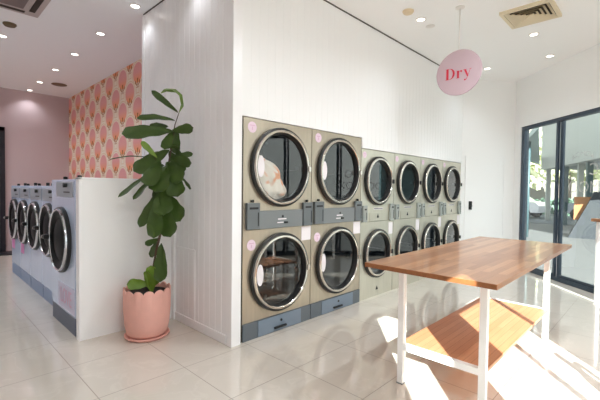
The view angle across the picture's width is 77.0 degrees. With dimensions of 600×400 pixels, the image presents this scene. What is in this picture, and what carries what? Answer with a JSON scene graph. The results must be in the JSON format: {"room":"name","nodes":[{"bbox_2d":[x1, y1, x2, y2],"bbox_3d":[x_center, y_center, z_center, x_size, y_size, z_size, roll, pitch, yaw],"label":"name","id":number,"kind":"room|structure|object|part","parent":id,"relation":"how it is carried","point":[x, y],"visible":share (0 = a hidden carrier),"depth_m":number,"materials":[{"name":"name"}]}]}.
{"room":"laundry","nodes":[
{"label":"laundry","id":0,"kind":"room"},
{"bbox_2d":[0,87,68,250],"bbox_3d":[-7.061,-0.636,7.566,0.100,3.545,4.450,2,2,44],"label":"wall","id":1,"kind":"structure","parent":0,"point":[36,125],"depth_m":8.53,"materials":[{"name":"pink paint"}]},
{"bbox_2d":[0,127,5,251],"bbox_3d":[-6.741,-0.216,7.799,0.060,2.700,1.020,2,2,44],"label":"door","id":2,"kind":"structure","parent":1,"relation":"in","point":[2,129],"depth_m":8.11,"materials":[{"name":"black"}]},
{"bbox_2d":[69,58,141,178],"bbox_3d":[-3.514,-0.581,7.157,5.766,3.545,0.100,2,2,44],"label":"wall","id":3,"kind":"structure","parent":0,"point":[99,114],"depth_m":7.28,"materials":[{"name":"paper"}]},
{"bbox_2d":[81,179,170,340],"bbox_3d":[-1.734,0.552,3.830,0.073,1.505,0.925,2,2,44],"label":"wall partition","id":4,"kind":"structure","parent":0,"point":[115,252],"depth_m":3.66,"materials":[{"name":"white paint"}]},
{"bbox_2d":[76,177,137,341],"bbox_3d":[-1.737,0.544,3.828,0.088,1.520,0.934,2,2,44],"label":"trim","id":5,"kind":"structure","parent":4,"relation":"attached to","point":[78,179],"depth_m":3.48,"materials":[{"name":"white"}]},
{"bbox_2d":[145,0,228,344],"bbox_3d":[-1.256,-0.463,4.058,1.794,3.533,0.090,2,2,44],"label":"wall","id":6,"kind":"structure","parent":0,"point":[187,41],"depth_m":3.76,"materials":[{"name":"white paint"}]},
{"bbox_2d":[142,15,144,175],"bbox_3d":[-1.922,-0.483,4.654,0.060,3.525,0.042,2,2,44],"label":"trim","id":7,"kind":"structure","parent":6,"relation":"attached to","point":[143,16],"depth_m":4.60,"materials":[{"name":"white paint"}]},
{"bbox_2d":[143,0,163,14],"bbox_3d":[-1.226,-2.233,3.949,1.890,0.012,0.026,2,2,44],"label":"trim","id":8,"kind":"structure","parent":6,"relation":"attached to","point":[162,0],"depth_m":4.40,"materials":[{"name":"brown"}]},
{"bbox_2d":[171,197,175,319],"bbox_3d":[-1.375,0.536,4.106,0.056,1.530,0.030,2,2,44],"label":"trim","id":9,"kind":"structure","parent":6,"relation":"attached to","point":[173,237],"depth_m":4.10,"materials":[{"name":"white"}]},
{"bbox_2d":[176,246,194,320],"bbox_3d":[-1.222,0.862,3.981,0.435,0.720,0.011,2,2,44],"label":"trim","id":10,"kind":"structure","parent":6,"relation":"attached to","point":[179,247],"depth_m":3.83,"materials":[{"name":"white"}]},
{"bbox_2d":[175,312,225,344],"bbox_3d":[-1.035,1.272,3.802,0.996,0.085,0.014,2,2,44],"label":"baseboard","id":11,"kind":"structure","parent":6,"relation":"attached to","point":[206,330],"depth_m":3.73,"materials":[{"name":"white wood"}]},
{"bbox_2d":[0,255,599,399],"bbox_3d":[-0.864,1.323,5.372,11.960,0.100,9.681,2,2,44],"label":"floor","id":12,"kind":"structure","parent":0,"point":[349,352],"depth_m":3.17,"materials":[{"name":"tile"}]},
{"bbox_2d":[0,251,11,255],"bbox_3d":[-6.466,1.130,7.727,0.470,0.020,1.170,2,2,44],"label":"door mat","id":13,"kind":"object","parent":12,"relation":"on","point":[3,253],"visible":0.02,"depth_m":7.89,"materials":[{"name":"black"}]},
{"bbox_2d":[3,183,26,277],"bbox_3d":[-4.302,0.462,6.335,0.706,1.485,0.992,2,2,44],"label":"washing machine","id":14,"kind":"object","parent":12,"relation":"on","point":[15,190],"visible":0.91,"depth_m":6.03,"materials":[{"name":"metal"}]},
{"bbox_3d":[-4.599,0.304,6.026,0.622,0.622,0.026,2,2,44],"label":"door","id":15,"kind":"part","parent":14,"relation":"part of","materials":[{"name":"silver metal"}]},
{"bbox_2d":[9,201,14,236],"bbox_3d":[-4.592,0.304,6.033,0.570,0.570,0.025,2,2,44],"label":"door","id":16,"kind":"structure","parent":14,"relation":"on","point":[12,203],"depth_m":6.08,"materials":[{"name":"black"}]},
{"bbox_3d":[-4.559,-0.121,6.037,0.650,0.150,0.012,2,2,44],"label":"control panel","id":17,"kind":"part","parent":14,"relation":"part of","materials":[{"name":"grey metal"}]},
{"bbox_3d":[-4.274,1.119,6.384,0.693,0.170,0.856,2,2,44],"label":"kick panel","id":18,"kind":"part","parent":14,"relation":"part of","materials":[{"name":"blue metal"}]},
{"bbox_2d":[11,183,36,286],"bbox_3d":[-3.792,0.482,5.841,0.706,1.485,0.992,2,2,44],"label":"washing machine","id":19,"kind":"object","parent":12,"relation":"on","point":[22,207],"visible":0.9,"depth_m":5.52,"materials":[{"name":"metal"}]},
{"bbox_2d":[17,203,23,240],"bbox_3d":[-4.082,0.324,5.540,0.570,0.570,0.025,2,2,44],"label":"door","id":20,"kind":"structure","parent":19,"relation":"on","point":[20,208],"depth_m":5.61,"materials":[{"name":"black"}]},
{"bbox_3d":[-4.090,0.324,5.532,0.622,0.622,0.026,2,2,44],"label":"door","id":21,"kind":"part","parent":19,"relation":"part of","materials":[{"name":"silver metal"}]},
{"bbox_3d":[-4.049,-0.101,5.543,0.650,0.150,0.012,2,2,44],"label":"control panel","id":22,"kind":"part","parent":19,"relation":"part of","materials":[{"name":"grey metal"}]},
{"bbox_3d":[-3.764,1.139,5.890,0.693,0.170,0.856,2,2,44],"label":"kick panel","id":23,"kind":"part","parent":19,"relation":"part of","materials":[{"name":"blue metal"}]},
{"bbox_2d":[21,183,49,297],"bbox_3d":[-3.283,0.501,5.347,0.706,1.485,0.992,2,2,44],"label":"washing machine","id":24,"kind":"object","parent":12,"relation":"on","point":[36,202],"visible":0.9,"depth_m":5.03,"materials":[{"name":"metal"}]},
{"bbox_2d":[27,205,35,246],"bbox_3d":[-3.573,0.344,5.046,0.570,0.570,0.025,2,2,44],"label":"door","id":25,"kind":"structure","parent":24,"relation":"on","point":[31,211],"depth_m":5.09,"materials":[{"name":"black"}]},
{"bbox_3d":[-3.580,0.344,5.038,0.622,0.622,0.026,2,2,44],"label":"door","id":26,"kind":"part","parent":24,"relation":"part of","materials":[{"name":"silver metal"}]},
{"bbox_3d":[-3.539,-0.081,5.049,0.650,0.150,0.012,2,2,44],"label":"control panel","id":27,"kind":"part","parent":24,"relation":"part of","materials":[{"name":"grey metal"}]},
{"bbox_3d":[-3.254,1.158,5.396,0.693,0.170,0.856,2,2,44],"label":"kick panel","id":28,"kind":"part","parent":24,"relation":"part of","materials":[{"name":"blue metal"}]},
{"bbox_2d":[32,183,52,305],"bbox_3d":[-2.773,0.521,4.853,0.706,1.485,0.992,2,2,44],"label":"washing machine","id":29,"kind":"object","parent":12,"relation":"on","point":[46,209],"visible":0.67,"depth_m":4.63,"materials":[{"name":"metal"}]},
{"bbox_3d":[-3.070,0.363,4.544,0.622,0.622,0.026,2,2,44],"label":"door","id":30,"kind":"part","parent":29,"relation":"part of","materials":[{"name":"silver metal"}]},
{"bbox_2d":[40,207,48,253],"bbox_3d":[-3.063,0.363,4.552,0.570,0.570,0.025,2,2,44],"label":"door","id":31,"kind":"structure","parent":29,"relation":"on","point":[44,211],"depth_m":4.60,"materials":[{"name":"black"}]},
{"bbox_3d":[-3.029,-0.061,4.555,0.650,0.150,0.012,2,2,44],"label":"control panel","id":32,"kind":"part","parent":29,"relation":"part of","materials":[{"name":"grey metal"}]},
{"bbox_3d":[-2.744,1.178,4.903,0.693,0.170,0.856,2,2,44],"label":"kick panel","id":33,"kind":"part","parent":29,"relation":"part of","materials":[{"name":"blue metal"}]},
{"bbox_2d":[41,175,81,336],"bbox_3d":[-2.166,0.516,4.140,0.832,1.550,0.992,2,2,44],"label":"washing machine","id":34,"kind":"object","parent":12,"relation":"on","point":[61,236],"visible":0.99,"depth_m":3.77,"materials":[{"name":"metal"}]},
{"bbox_3d":[-2.709,0.396,4.060,0.085,0.100,0.100,2,2,44],"label":"door handle","id":35,"kind":"part","parent":34,"relation":"part of","materials":[{"name":"black plastic"}]},
{"bbox_2d":[50,211,63,268],"bbox_3d":[-2.469,0.405,3.852,0.590,0.590,0.025,2,2,44],"label":"door","id":36,"kind":"structure","parent":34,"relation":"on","point":[57,217],"depth_m":3.87,"materials":[{"name":"black"}]},
{"bbox_3d":[-2.476,0.405,3.844,0.642,0.642,0.026,2,2,44],"label":"door","id":37,"kind":"part","parent":34,"relation":"part of","materials":[{"name":"silver metal"}]},
{"bbox_3d":[-2.141,1.205,4.193,0.828,0.170,0.856,2,2,44],"label":"kick panel","id":38,"kind":"part","parent":34,"relation":"part of","materials":[{"name":"grey metal"}]},
{"bbox_3d":[-2.362,-0.107,3.783,0.580,0.150,0.012,2,2,44],"label":"control panel","id":39,"kind":"part","parent":34,"relation":"part of","materials":[{"name":"grey metal"}]},
{"bbox_2d":[123,281,170,338],"bbox_3d":[-1.478,1.057,3.650,0.432,0.451,0.432,1,2,0],"label":"pot","id":40,"kind":"object","parent":12,"relation":"on","point":[146,308],"depth_m":3.49,"materials":[{"name":"pink ceramic"}]},
{"bbox_2d":[110,88,192,342],"bbox_3d":[-1.389,0.133,3.624,0.753,2.359,0.428,1,2,0],"label":"potted plant","id":41,"kind":"object","parent":12,"relation":"on","point":[147,303],"visible":1,"depth_m":3.55,"materials":[{"name":"green plant"}]},
{"bbox_3d":[-1.314,0.045,3.621,0.299,1.758,0.074,0,2,-10],"label":"stem","id":42,"kind":"part","parent":41,"relation":"part of","materials":[{"name":"green plant"}]},
{"bbox_2d":[241,116,312,342],"bbox_3d":[-0.558,0.262,4.154,1.125,2.095,0.932,2,2,44],"label":"dryer","id":43,"kind":"object","parent":12,"relation":"on","point":[276,233],"visible":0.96,"depth_m":3.87,"materials":[{"name":"metal"}]},
{"bbox_2d":[258,155,285,198],"bbox_3d":[-0.347,-0.189,3.844,0.231,0.554,0.516,2,2,44],"label":"laundry","id":44,"kind":"object","parent":43,"relation":"in","point":[271,181],"visible":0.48,"depth_m":3.79,"materials":[{"name":"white fabric"}]},
{"bbox_3d":[-0.221,1.241,3.845,0.032,0.163,0.928,2,2,44],"label":"kick panel","id":45,"kind":"part","parent":43,"relation":"part of","materials":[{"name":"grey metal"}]},
{"bbox_3d":[-0.212,0.720,3.828,0.001,0.876,0.927,2,2,44],"label":"panel","id":46,"kind":"part","parent":43,"relation":"part of","materials":[{"name":"beige metal"}]},
{"bbox_3d":[-0.200,-0.246,3.802,0.001,1.050,0.927,2,2,44],"label":"panel","id":47,"kind":"part","parent":43,"relation":"part of","materials":[{"name":"beige metal"}]},
{"bbox_3d":[-0.199,1.241,3.841,0.010,0.152,0.590,2,2,44],"label":"lint drawer","id":48,"kind":"part","parent":43,"relation":"part of","materials":[{"name":"blue"}]},
{"bbox_3d":[-0.197,1.279,3.822,0.024,0.020,0.165,2,2,44],"label":"drawer handle","id":49,"kind":"part","parent":43,"relation":"part of","materials":[{"name":"black rubber"}]},
{"bbox_3d":[-0.179,0.724,3.806,0.038,0.752,0.752,2,2,44],"label":"door","id":50,"kind":"part","parent":43,"relation":"part of","materials":[{"name":"silver metal"}]},
{"bbox_3d":[-0.166,-0.325,3.778,0.038,0.752,0.752,2,2,44],"label":"door","id":51,"kind":"part","parent":43,"relation":"part of","materials":[{"name":"silver metal"}]},
{"bbox_2d":[310,129,361,318],"bbox_3d":[0.094,0.252,4.825,1.125,2.095,0.932,2,2,44],"label":"dryer","id":52,"kind":"object","parent":12,"relation":"on","point":[336,172],"visible":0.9,"depth_m":4.57,"materials":[{"name":"metal"}]},
{"bbox_3d":[0.440,0.710,4.500,0.001,0.876,0.927,2,2,44],"label":"panel","id":53,"kind":"part","parent":52,"relation":"part of","materials":[{"name":"beige metal"}]},
{"bbox_3d":[0.430,1.231,4.517,0.032,0.163,0.928,2,2,44],"label":"kick panel","id":54,"kind":"part","parent":52,"relation":"part of","materials":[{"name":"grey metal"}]},
{"bbox_3d":[0.451,-0.257,4.474,0.001,1.050,0.927,2,2,44],"label":"panel","id":55,"kind":"part","parent":52,"relation":"part of","materials":[{"name":"beige metal"}]},
{"bbox_3d":[0.453,1.231,4.513,0.010,0.152,0.590,2,2,44],"label":"lint drawer","id":56,"kind":"part","parent":52,"relation":"part of","materials":[{"name":"blue"}]},
{"bbox_3d":[0.473,0.714,4.478,0.038,0.752,0.752,2,2,44],"label":"door","id":57,"kind":"part","parent":52,"relation":"part of","materials":[{"name":"silver metal"}]},
{"bbox_3d":[0.485,-0.336,4.449,0.038,0.752,0.752,2,2,44],"label":"door","id":58,"kind":"part","parent":52,"relation":"part of","materials":[{"name":"silver metal"}]},
{"bbox_2d":[359,148,394,300],"bbox_3d":[0.701,0.307,5.455,1.125,1.966,0.808,2,2,44],"label":"dryer","id":59,"kind":"object","parent":12,"relation":"on","point":[377,167],"visible":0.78,"depth_m":5.15,"materials":[{"name":"metal"}]},
{"bbox_3d":[1.047,0.795,5.130,0.001,1.016,0.804,2,2,44],"label":"panel","id":60,"kind":"part","parent":59,"relation":"part of","materials":[{"name":"beige metal"}]},
{"bbox_3d":[1.059,-0.190,5.103,0.001,0.946,0.804,2,2,44],"label":"panel","id":61,"kind":"part","parent":59,"relation":"part of","materials":[{"name":"beige metal"}]},
{"bbox_3d":[1.068,0.719,5.093,0.038,0.618,0.618,2,2,44],"label":"door","id":62,"kind":"part","parent":59,"relation":"part of","materials":[{"name":"silver metal"}]},
{"bbox_3d":[1.080,-0.255,5.066,0.038,0.618,0.618,2,2,44],"label":"door","id":63,"kind":"part","parent":59,"relation":"part of","materials":[{"name":"silver metal"}]},
{"bbox_2d":[392,153,421,289],"bbox_3d":[1.267,0.298,6.038,1.125,1.966,0.808,2,2,44],"label":"dryer","id":64,"kind":"object","parent":12,"relation":"on","point":[406,194],"visible":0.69,"depth_m":5.75,"materials":[{"name":"metal"}]},
{"bbox_3d":[1.613,0.786,5.714,0.001,1.016,0.804,2,2,44],"label":"panel","id":65,"kind":"part","parent":64,"relation":"part of","materials":[{"name":"beige metal"}]},
{"bbox_3d":[1.625,-0.199,5.687,0.001,0.946,0.804,2,2,44],"label":"panel","id":66,"kind":"part","parent":64,"relation":"part of","materials":[{"name":"beige metal"}]},
{"bbox_3d":[1.634,0.710,5.677,0.038,0.618,0.618,2,2,44],"label":"door","id":67,"kind":"part","parent":64,"relation":"part of","materials":[{"name":"silver metal"}]},
{"bbox_3d":[1.646,-0.264,5.650,0.038,0.618,0.618,2,2,44],"label":"door","id":68,"kind":"part","parent":64,"relation":"part of","materials":[{"name":"silver metal"}]},
{"bbox_2d":[418,157,443,280],"bbox_3d":[1.833,0.289,6.622,1.125,1.966,0.808,2,2,44],"label":"dryer","id":69,"kind":"object","parent":12,"relation":"on","point":[431,202],"visible":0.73,"depth_m":6.33,"materials":[{"name":"metal"}]},
{"bbox_3d":[2.178,0.777,6.298,0.001,1.016,0.804,2,2,44],"label":"panel","id":70,"kind":"part","parent":69,"relation":"part of","materials":[{"name":"beige metal"}]},
{"bbox_3d":[2.190,-0.207,6.271,0.001,0.946,0.804,2,2,44],"label":"panel","id":71,"kind":"part","parent":69,"relation":"part of","materials":[{"name":"beige metal"}]},
{"bbox_3d":[2.200,0.701,6.260,0.038,0.618,0.618,2,2,44],"label":"door","id":72,"kind":"part","parent":69,"relation":"part of","materials":[{"name":"silver metal"}]},
{"bbox_3d":[2.211,-0.273,6.234,0.038,0.618,0.618,2,2,44],"label":"door","id":73,"kind":"part","parent":69,"relation":"part of","materials":[{"name":"silver metal"}]},
{"bbox_2d":[441,161,461,244],"bbox_3d":[2.399,0.280,7.206,1.125,1.966,0.808,2,2,44],"label":"dryer","id":74,"kind":"object","parent":12,"relation":"on","point":[451,171],"visible":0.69,"depth_m":6.92,"materials":[{"name":"metal"}]},
{"bbox_3d":[2.744,0.768,6.881,0.001,1.016,0.804,2,2,44],"label":"panel","id":75,"kind":"part","parent":74,"relation":"part of","materials":[{"name":"beige metal"}]},
{"bbox_3d":[2.756,-0.216,6.854,0.001,0.946,0.804,2,2,44],"label":"panel","id":76,"kind":"part","parent":74,"relation":"part of","materials":[{"name":"beige metal"}]},
{"bbox_3d":[2.765,0.692,6.844,0.038,0.618,0.618,2,2,44],"label":"door","id":77,"kind":"part","parent":74,"relation":"part of","materials":[{"name":"silver metal"}]},
{"bbox_3d":[2.777,-0.282,6.817,0.038,0.618,0.618,2,2,44],"label":"door","id":78,"kind":"part","parent":74,"relation":"part of","materials":[{"name":"glass"}]},
{"bbox_2d":[365,236,571,399],"bbox_3d":[1.576,0.902,3.232,0.875,0.918,2.318,2,2,44],"label":"folding table","id":79,"kind":"object","parent":12,"relation":"on","point":[473,338],"visible":1,"depth_m":2.82,"materials":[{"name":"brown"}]},
{"bbox_3d":[0.757,0.918,2.800,0.045,0.882,0.045,2,2,44],"label":"leg","id":80,"kind":"part","parent":79,"relation":"part of","materials":[{"name":"white metal"}]},
{"bbox_3d":[0.961,1.091,2.605,0.529,0.044,0.040,2,2,44],"label":"shelf rail","id":81,"kind":"part","parent":79,"relation":"part of","materials":[{"name":"white metal"}]},
{"bbox_2d":[406,298,547,370],"bbox_3d":[1.575,1.072,3.237,0.614,0.022,1.718,2,2,44],"label":"shelf","id":82,"kind":"object","parent":79,"relation":"attached to","point":[455,336],"depth_m":3.05,"materials":[{"name":"brown wood"}]},
{"bbox_3d":[1.169,0.934,2.401,0.045,0.882,0.045,2,2,44],"label":"leg","id":83,"kind":"part","parent":79,"relation":"part of","materials":[{"name":"white metal"}]},
{"bbox_3d":[2.188,1.072,3.871,0.529,0.044,0.040,2,2,44],"label":"shelf rail","id":84,"kind":"part","parent":79,"relation":"part of","materials":[{"name":"white metal"}]},
{"bbox_3d":[2.396,0.915,3.667,0.045,0.882,0.045,2,2,44],"label":"leg","id":85,"kind":"part","parent":79,"relation":"part of","materials":[{"name":"white metal"}]},
{"bbox_2d":[591,218,599,303],"bbox_3d":[4.045,0.815,4.117,0.450,1.105,1.640,1,2,-3],"label":"bar table","id":86,"kind":"object","parent":12,"relation":"on","point":[597,220],"visible":1,"depth_m":4.85,"materials":[{"name":"white metal"}]},
{"bbox_2d":[591,218,599,221],"bbox_3d":[4.052,0.283,4.102,0.450,0.040,1.640,1,2,-3],"label":"countertop","id":87,"kind":"structure","parent":86,"relation":"on","point":[592,219],"depth_m":4.86,"materials":[{"name":"brown wood"}]},
{"bbox_3d":[3.838,0.812,4.859,0.040,1.065,0.040,1,2,-3],"label":"leg","id":88,"kind":"part","parent":86,"relation":"part of","materials":[{"name":"white metal"}]},
{"bbox_2d":[0,0,599,97],"bbox_3d":[-0.784,-2.371,5.307,12.360,0.200,10.181,2,2,44],"label":"ceiling","id":89,"kind":"structure","parent":0,"point":[30,51],"depth_m":5.18,"materials":[{"name":"white paint"}]},
{"bbox_2d":[2,21,16,27],"bbox_3d":[-3.785,-2.282,4.915,0.150,0.030,0.150,2,2,44],"label":"smoke detector","id":90,"kind":"object","parent":89,"relation":"attached to","point":[5,23],"visible":1,"depth_m":4.89,"materials":[{"name":"brown plastic"}]},
{"bbox_2d":[0,0,50,17],"bbox_3d":[-3.241,-2.248,4.040,0.900,0.036,0.900,2,2,44],"label":"air conditioner","id":91,"kind":"object","parent":89,"relation":"attached to","point":[34,8],"depth_m":4.36,"materials":[{"name":"beige plastic"}]},
{"bbox_2d":[0,0,28,8],"bbox_3d":[-3.242,-2.233,4.041,0.540,0.006,0.540,2,2,44],"label":"ceiling vent","id":92,"kind":"object","parent":91,"relation":"in","point":[22,4],"depth_m":4.29,"materials":[{"name":"grey"}]},
{"bbox_2d":[51,83,66,86],"bbox_3d":[-4.983,-2.383,7.802,0.280,0.015,0.280,2,2,44],"label":"ceiling vent","id":93,"kind":"object","parent":89,"relation":"in","point":[55,84],"visible":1,"depth_m":7.76,"materials":[{"name":"brown plastic"}]},
{"bbox_2d":[95,32,105,35],"bbox_3d":[-2.743,-2.286,5.186,0.124,0.010,0.124,2,2,44],"label":"recessed light","id":94,"kind":"object","parent":89,"relation":"in","point":[97,33],"visible":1,"depth_m":5.18,"materials":[{"name":"white plastic"}]},
{"bbox_2d":[129,3,140,8],"bbox_3d":[-1.917,-2.254,4.386,0.124,0.010,0.124,2,2,44],"label":"recessed light","id":95,"kind":"object","parent":89,"relation":"in","point":[133,5],"visible":1,"depth_m":4.38,"materials":[{"name":"white"}]},
{"bbox_2d":[402,8,413,15],"bbox_3d":[1.271,-2.206,4.430,0.130,0.030,0.130,2,2,44],"label":"smoke detector","id":96,"kind":"object","parent":89,"relation":"attached to","point":[408,11],"visible":1,"depth_m":4.40,"materials":[{"name":"beige plastic"}]},
{"bbox_2d":[416,17,425,21],"bbox_3d":[1.487,-2.219,4.638,0.124,0.010,0.124,2,2,44],"label":"recessed light","id":97,"kind":"object","parent":89,"relation":"in","point":[420,19],"visible":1,"depth_m":4.64,"materials":[{"name":"white"}]},
{"bbox_2d":[437,5,481,95],"bbox_3d":[1.830,-1.710,4.337,0.518,1.004,0.100,2,2,44],"label":"hanging sign","id":98,"kind":"object","parent":89,"relation":"hanging from","point":[460,71],"visible":1,"depth_m":4.33,"materials":[{"name":"pink plastic"}]},
{"bbox_3d":[1.833,-1.952,4.330,0.015,0.480,0.015,2,2,44],"label":"rod","id":99,"kind":"part","parent":98,"relation":"part of","materials":[{"name":"white metal"}]},
{"bbox_3d":[1.836,-2.202,4.323,0.100,0.020,0.100,2,2,44],"label":"ceiling plate","id":100,"kind":"part","parent":98,"relation":"part of","materials":[{"name":"white metal"}]},
{"bbox_2d":[499,0,561,28],"bbox_3d":[2.720,-2.187,4.446,0.530,0.034,0.530,2,2,44],"label":"ceiling vent","id":101,"kind":"object","parent":89,"relation":"in","point":[542,10],"visible":1,"depth_m":4.43,"materials":[{"name":"beige metal"}]},
{"bbox_2d":[528,32,538,35],"bbox_3d":[3.122,-2.210,5.032,0.124,0.010,0.124,2,2,44],"label":"recessed light","id":102,"kind":"object","parent":89,"relation":"in","point":[533,33],"visible":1,"depth_m":5.03,"materials":[{"name":"white"}]},
{"bbox_2d":[242,0,462,162],"bbox_3d":[1.238,-1.452,5.286,0.092,1.561,5.164,2,2,44],"label":"wall","id":103,"kind":"structure","parent":0,"point":[311,64],"depth_m":4.46,"materials":[{"name":"white paint"}]},
{"bbox_2d":[227,0,242,347],"bbox_3d":[-0.588,-0.443,3.404,0.075,3.545,0.104,2,2,44],"label":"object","id":104,"kind":"structure","parent":103,"relation":"attached to","point":[235,62],"depth_m":3.38,"materials":[{"name":"white"}]},
{"bbox_2d":[240,116,242,342],"bbox_3d":[-0.560,0.278,3.483,0.036,2.100,0.036,2,2,44],"label":"trim","id":105,"kind":"structure","parent":103,"relation":"attached to","point":[242,116],"depth_m":3.48,"materials":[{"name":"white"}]},
{"bbox_2d":[324,0,439,65],"bbox_3d":[1.264,-2.237,5.255,0.070,0.013,5.155,2,2,44],"label":"trim","id":106,"kind":"structure","parent":103,"relation":"attached to","point":[324,0],"depth_m":4.90,"materials":[{"name":"brown"}]},
{"bbox_2d":[459,80,516,240],"bbox_3d":[3.627,-0.497,7.263,1.179,3.545,0.120,1,2,-6],"label":"wall","id":107,"kind":"structure","parent":0,"point":[489,108],"depth_m":7.18,"materials":[{"name":"white paint"}]},
{"bbox_2d":[463,156,504,239],"bbox_3d":[3.518,0.224,7.187,0.790,2.105,0.059,1,2,-6],"label":"door","id":108,"kind":"structure","parent":107,"relation":"in","point":[484,175],"depth_m":7.20,"materials":[{"name":"white paint"}]},
{"bbox_2d":[512,43,599,239],"bbox_3d":[4.293,-0.419,4.709,0.121,3.545,5.342,1,2,-3],"label":"wall","id":109,"kind":"structure","parent":0,"point":[571,85],"depth_m":6.20,"materials":[{"name":"white paint"}]},
{"bbox_2d":[519,107,599,288],"bbox_3d":[4.285,0.004,4.720,0.086,2.600,4.742,1,2,-3],"label":"door","id":110,"kind":"structure","parent":109,"relation":"in","point":[561,121],"depth_m":6.16,"materials":[{"name":"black metal"}]},
{"bbox_3d":[4.184,-0.024,6.586,0.032,2.550,0.865,1,2,-3],"label":"frame","id":111,"kind":"part","parent":110,"relation":"part of","materials":[{"name":"black metal"}]},
{"bbox_3d":[4.258,0.005,5.576,0.032,2.550,1.140,1,2,-3],"label":"frame","id":112,"kind":"part","parent":110,"relation":"part of","materials":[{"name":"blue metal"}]},
{"bbox_2d":[530,270,599,295],"bbox_3d":[4.271,1.328,4.756,0.081,0.060,4.742,1,2,-3],"label":"trim","id":113,"kind":"structure","parent":109,"relation":"attached to","point":[579,286],"depth_m":5.86,"materials":[{"name":"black metal"}]},
{"label":"outside","id":114,"kind":"structure","parent":0,"visible":0},
{"bbox_2d":[526,223,595,284],"bbox_3d":[10.419,1.473,10.815,80.000,0.180,90.000,2,2,44],"label":"ground","id":115,"kind":"structure","parent":114,"point":[578,262],"depth_m":9.84,"materials":[{"name":"grey concrete"}]},
{"bbox_2d":[526,128,539,236],"bbox_3d":[10.515,-0.534,17.297,0.716,3.480,15.893,2,2,32],"label":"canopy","id":116,"kind":"object","parent":115,"relation":"on","point":[534,150],"visible":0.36,"depth_m":13.14,"materials":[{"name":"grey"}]},
{"bbox_3d":[7.964,-0.372,13.166,0.092,3.320,0.092,1,2,22],"label":"post","id":117,"kind":"part","parent":116,"relation":"part of","materials":[{"name":"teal metal"}]},
{"bbox_2d":[541,113,599,224],"bbox_3d":[13.340,-2.285,14.553,4.100,7.200,12.500,1,2,20],"label":"building","id":118,"kind":"structure","parent":115,"relation":"on","point":[582,141],"depth_m":16.15,"materials":[{"name":"grey"}]},
{"bbox_3d":[13.681,-0.261,20.802,0.200,2.820,0.180,1,2,20],"label":"post","id":119,"kind":"part","parent":118,"relation":"part of","materials":[{"name":"grey"}]},
{"bbox_3d":[12.699,-0.198,18.074,0.200,2.820,0.180,1,2,20],"label":"post","id":120,"kind":"part","parent":118,"relation":"part of","materials":[{"name":"teal metal"}]},
{"bbox_3d":[12.022,-0.155,16.193,0.200,2.820,0.180,1,2,20],"label":"post","id":121,"kind":"part","parent":118,"relation":"part of","materials":[{"name":"grey"}]},
{"bbox_3d":[11.683,-0.134,15.252,0.200,2.820,0.180,1,2,20],"label":"post","id":122,"kind":"part","parent":118,"relation":"part of","materials":[{"name":"teal metal"}]},
{"bbox_2d":[568,192,599,238],"bbox_3d":[9.853,0.514,13.062,0.900,1.600,0.600,2,2,34],"label":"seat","id":123,"kind":"object","parent":115,"relation":"on","point":[585,208],"visible":0.85,"depth_m":12.82,"materials":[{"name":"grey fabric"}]},
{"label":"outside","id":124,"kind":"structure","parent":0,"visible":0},
{"bbox_2d":[529,207,575,225],"bbox_3d":[31.584,1.232,25.463,50.000,0.020,39.500,2,2,44],"label":"road","id":125,"kind":"structure","parent":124,"point":[541,219],"depth_m":20.84,"materials":[{"name":"grey asphalt"}]},
{"bbox_2d":[529,197,550,216],"bbox_3d":[13.264,0.321,24.057,1.760,1.430,4.300,0,2,-36],"label":"parked car","id":126,"kind":"object","parent":125,"relation":"on","point":[536,208],"visible":0.27,"depth_m":22.19,"materials":[{"name":"white paint"}]},
{"bbox_2d":[529,131,559,196],"bbox_3d":[17.501,-2.268,28.876,5.465,6.492,5.574,2,2,44],"label":"street tree","id":127,"kind":"object","parent":125,"relation":"on","point":[535,169],"visible":0.1,"depth_m":27.78,"materials":[{"name":"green plant"}]},
{"bbox_2d":[532,197,573,215],"bbox_3d":[15.995,0.407,28.048,1.114,1.404,10.436,0,2,-37],"label":"hedge","id":128,"kind":"object","parent":125,"relation":"on","point":[570,200],"visible":0.02,"depth_m":26.05,"materials":[{"name":"green plant"}]},
{"bbox_2d":[529,127,599,206],"bbox_3d":[23.022,-3.973,45.173,50.000,9.100,1.000,2,2,44],"label":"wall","id":129,"kind":"structure","parent":125,"relation":"on","point":[537,194],"depth_m":40.47,"materials":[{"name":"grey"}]},
{"bbox_2d":[539,170,597,197],"bbox_3d":[23.742,-2.724,32.726,6.166,7.347,6.386,2,2,44],"label":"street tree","id":130,"kind":"object","parent":125,"relation":"on","point":[571,174],"visible":0.03,"depth_m":32.81,"materials":[{"name":"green plant"}]},
{"bbox_3d":[23.755,-3.756,32.698,6.166,5.284,6.386,2,2,44],"label":"crown","id":131,"kind":"part","parent":130,"relation":"part of","materials":[{"name":"green plant"}]},
{"bbox_2d":[567,203,573,218],"bbox_3d":[17.341,0.452,21.082,1.760,1.430,4.300,-1,2,-41],"label":"parked car","id":132,"kind":"object","parent":125,"relation":"on","point":[570,205],"visible":0.15,"depth_m":21.73,"materials":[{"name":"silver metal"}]},
{"bbox_2d":[594,170,599,179],"bbox_3d":[24.108,-1.875,26.913,5.270,5.977,5.143,2,2,44],"label":"street tree","id":133,"kind":"object","parent":125,"relation":"on","point":[598,171],"visible":0.24,"depth_m":28.25,"materials":[{"name":"green plant"}]}
]}

